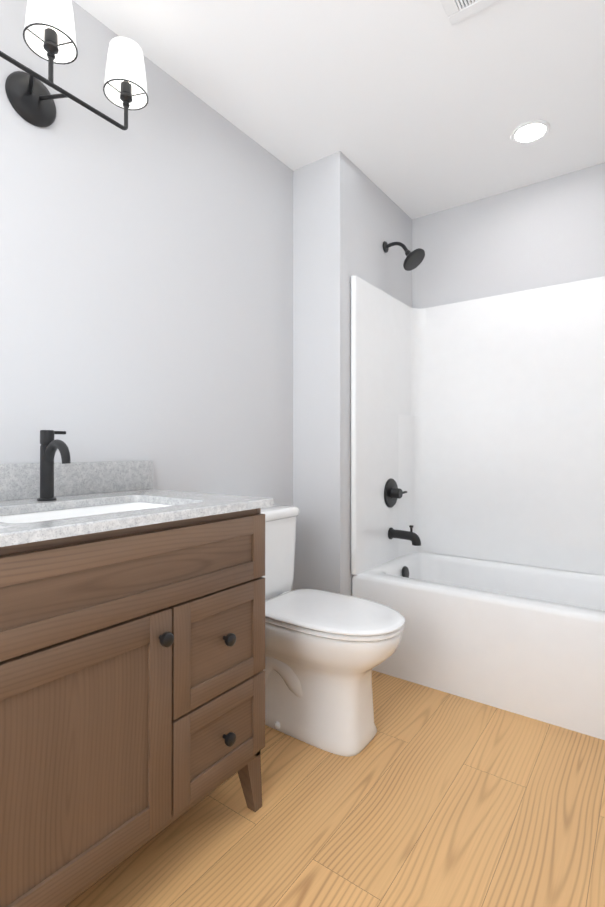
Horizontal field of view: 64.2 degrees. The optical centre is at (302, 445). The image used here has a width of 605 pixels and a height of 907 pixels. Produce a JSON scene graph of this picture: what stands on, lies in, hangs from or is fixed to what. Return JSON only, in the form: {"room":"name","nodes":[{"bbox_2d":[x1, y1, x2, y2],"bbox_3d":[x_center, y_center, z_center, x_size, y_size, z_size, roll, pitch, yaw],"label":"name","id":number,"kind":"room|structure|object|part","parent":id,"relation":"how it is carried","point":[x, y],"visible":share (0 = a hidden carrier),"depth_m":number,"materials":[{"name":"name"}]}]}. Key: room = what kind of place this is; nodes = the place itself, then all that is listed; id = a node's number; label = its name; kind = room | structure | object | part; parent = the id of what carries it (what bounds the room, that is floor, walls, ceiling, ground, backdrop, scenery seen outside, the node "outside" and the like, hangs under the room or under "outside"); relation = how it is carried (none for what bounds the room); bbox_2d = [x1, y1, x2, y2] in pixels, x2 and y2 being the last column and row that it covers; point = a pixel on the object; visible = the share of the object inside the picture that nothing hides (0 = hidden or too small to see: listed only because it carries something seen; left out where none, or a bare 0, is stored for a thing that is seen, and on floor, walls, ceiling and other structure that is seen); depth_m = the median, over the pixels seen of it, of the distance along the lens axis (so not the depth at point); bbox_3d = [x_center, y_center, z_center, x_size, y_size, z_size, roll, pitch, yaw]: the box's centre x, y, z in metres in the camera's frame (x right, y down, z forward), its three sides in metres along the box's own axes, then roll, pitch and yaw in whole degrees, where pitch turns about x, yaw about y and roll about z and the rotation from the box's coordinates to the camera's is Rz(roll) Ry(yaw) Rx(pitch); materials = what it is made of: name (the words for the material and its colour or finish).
{"room":"bathroom","nodes":[
{"label":"bathroom","id":0,"kind":"room"},
{"bbox_2d":[0,0,292,589],"bbox_3d":[-0.740,-0.171,1.564,0.120,2.430,4.107,0,-1,36],"label":"wall","id":1,"kind":"structure","parent":0,"point":[146,285],"depth_m":1.71,"materials":[{"name":"paint"}]},
{"bbox_2d":[0,0,148,129],"bbox_3d":[-0.714,-1.091,1.347,0.180,0.318,0.605,0,-1,36],"label":"lamp","id":2,"kind":"object","parent":1,"relation":"attached to","point":[49,33],"visible":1,"depth_m":1.38,"materials":[{"name":"black metal"}]},
{"bbox_3d":[-0.695,-1.179,1.334,0.131,0.142,0.601,0,-1,36],"label":"lamp shade","id":3,"kind":"part","parent":2,"relation":"part of","materials":[{"name":"white fabric"}]},
{"bbox_2d":[64,670,604,906],"bbox_3d":[0.039,1.070,0.989,2.045,0.060,4.107,0,-1,36],"label":"floor","id":4,"kind":"structure","parent":0,"point":[426,796],"depth_m":1.32,"materials":[{"name":"brown wood"}]},
{"bbox_2d":[0,430,273,906],"bbox_3d":[-0.550,0.500,1.216,0.584,1.084,0.820,0,-1,36],"label":"bathroom vanity","id":5,"kind":"object","parent":4,"relation":"on","point":[132,660],"visible":1,"depth_m":1.04,"materials":[{"name":"brown wood"}]},
{"bbox_2d":[0,461,273,546],"bbox_3d":[-0.554,0.112,1.222,0.573,0.122,0.820,0,-1,36],"label":"countertop","id":6,"kind":"structure","parent":5,"relation":"on","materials":[{"name":"stone"}]},
{"bbox_2d":[37,430,70,500],"bbox_3d":[-0.660,0.055,1.312,0.136,0.193,0.074,0,-1,36],"label":"faucet","id":7,"kind":"object","parent":6,"relation":"on","point":[49,446],"depth_m":1.31,"materials":[{"name":"black metal"}]},
{"bbox_2d":[0,502,170,522],"bbox_3d":[-0.527,0.248,1.198,0.344,0.150,0.514,0,-1,36],"label":"sink","id":8,"kind":"object","parent":6,"relation":"in","point":[69,510],"depth_m":1.32,"materials":[{"name":"ceramic"}]},
{"bbox_2d":[261,504,404,756],"bbox_3d":[0.019,0.654,1.831,0.762,0.785,0.394,0,-1,36],"label":"toilet","id":9,"kind":"object","parent":4,"relation":"on","point":[326,652],"visible":0.83,"depth_m":1.68,"materials":[{"name":"ceramic"}]},
{"bbox_3d":[-0.200,0.462,1.991,0.222,0.400,0.394,0,-1,36],"label":"tank","id":10,"kind":"part","parent":9,"relation":"part of","materials":[{"name":"ceramic"}]},
{"bbox_3d":[0.105,0.619,1.768,0.549,0.044,0.372,0,-1,36],"label":"seat","id":11,"kind":"part","parent":9,"relation":"part of","materials":[{"name":"plastic"}]},
{"bbox_2d":[351,276,604,739],"bbox_3d":[1.065,0.116,2.173,1.524,1.865,0.751,0,-1,36],"label":"bathtub","id":12,"kind":"object","parent":4,"relation":"on","point":[478,430],"visible":0.98,"depth_m":2.45,"materials":[{"name":"white plastic"}]},
{"bbox_2d":[384,478,406,507],"bbox_3d":[0.503,0.258,2.588,0.068,0.158,0.158,0,-1,36],"label":"shower valve","id":13,"kind":"object","parent":12,"relation":"attached to","point":[393,492],"visible":1,"depth_m":2.57,"materials":[{"name":"black metal"}]},
{"bbox_2d":[388,525,420,545],"bbox_3d":[0.545,0.470,2.556,0.172,0.100,0.064,0,-1,36],"label":"tub spout","id":14,"kind":"object","parent":12,"relation":"attached to","point":[412,537],"visible":1,"depth_m":2.53,"materials":[{"name":"black metal"}]},
{"bbox_2d":[73,0,604,218],"bbox_3d":[0.039,-1.420,1.007,2.045,0.060,4.107,0,-1,36],"label":"ceiling","id":15,"kind":"structure","parent":0,"point":[413,109],"depth_m":1.82,"materials":[{"name":"paint"}]},
{"bbox_2d":[440,0,499,24],"bbox_3d":[0.525,-1.381,1.350,0.330,0.012,0.330,0,-1,36],"label":"ceiling vent","id":16,"kind":"object","parent":15,"relation":"in","point":[456,11],"visible":1,"depth_m":1.51,"materials":[{"name":"white plastic"}]},
{"bbox_2d":[510,120,550,144],"bbox_3d":[1.005,-1.378,2.129,0.160,0.006,0.160,0,-1,36],"label":"recessed light","id":17,"kind":"object","parent":15,"relation":"in","point":[530,132],"visible":1,"depth_m":2.13,"materials":[{"name":"white plastic"}]},
{"bbox_2d":[293,151,411,595],"bbox_3d":[0.311,-0.163,2.673,0.275,2.430,0.837,0,-1,36],"label":"wall","id":18,"kind":"structure","parent":0,"point":[349,217],"depth_m":2.34,"materials":[{"name":"paint"}]},
{"bbox_2d":[383,241,424,270],"bbox_3d":[0.541,-1.022,2.570,0.221,0.184,0.132,0,-1,36],"label":"shower head","id":19,"kind":"object","parent":18,"relation":"attached to","point":[414,259],"visible":1,"depth_m":2.54},
{"bbox_2d":[412,163,604,308],"bbox_3d":[1.211,-0.163,2.610,2.045,2.430,0.120,0,-1,36],"label":"wall","id":20,"kind":"structure","parent":0,"point":[548,232],"depth_m":2.59,"materials":[{"name":"paint"}]}
]}

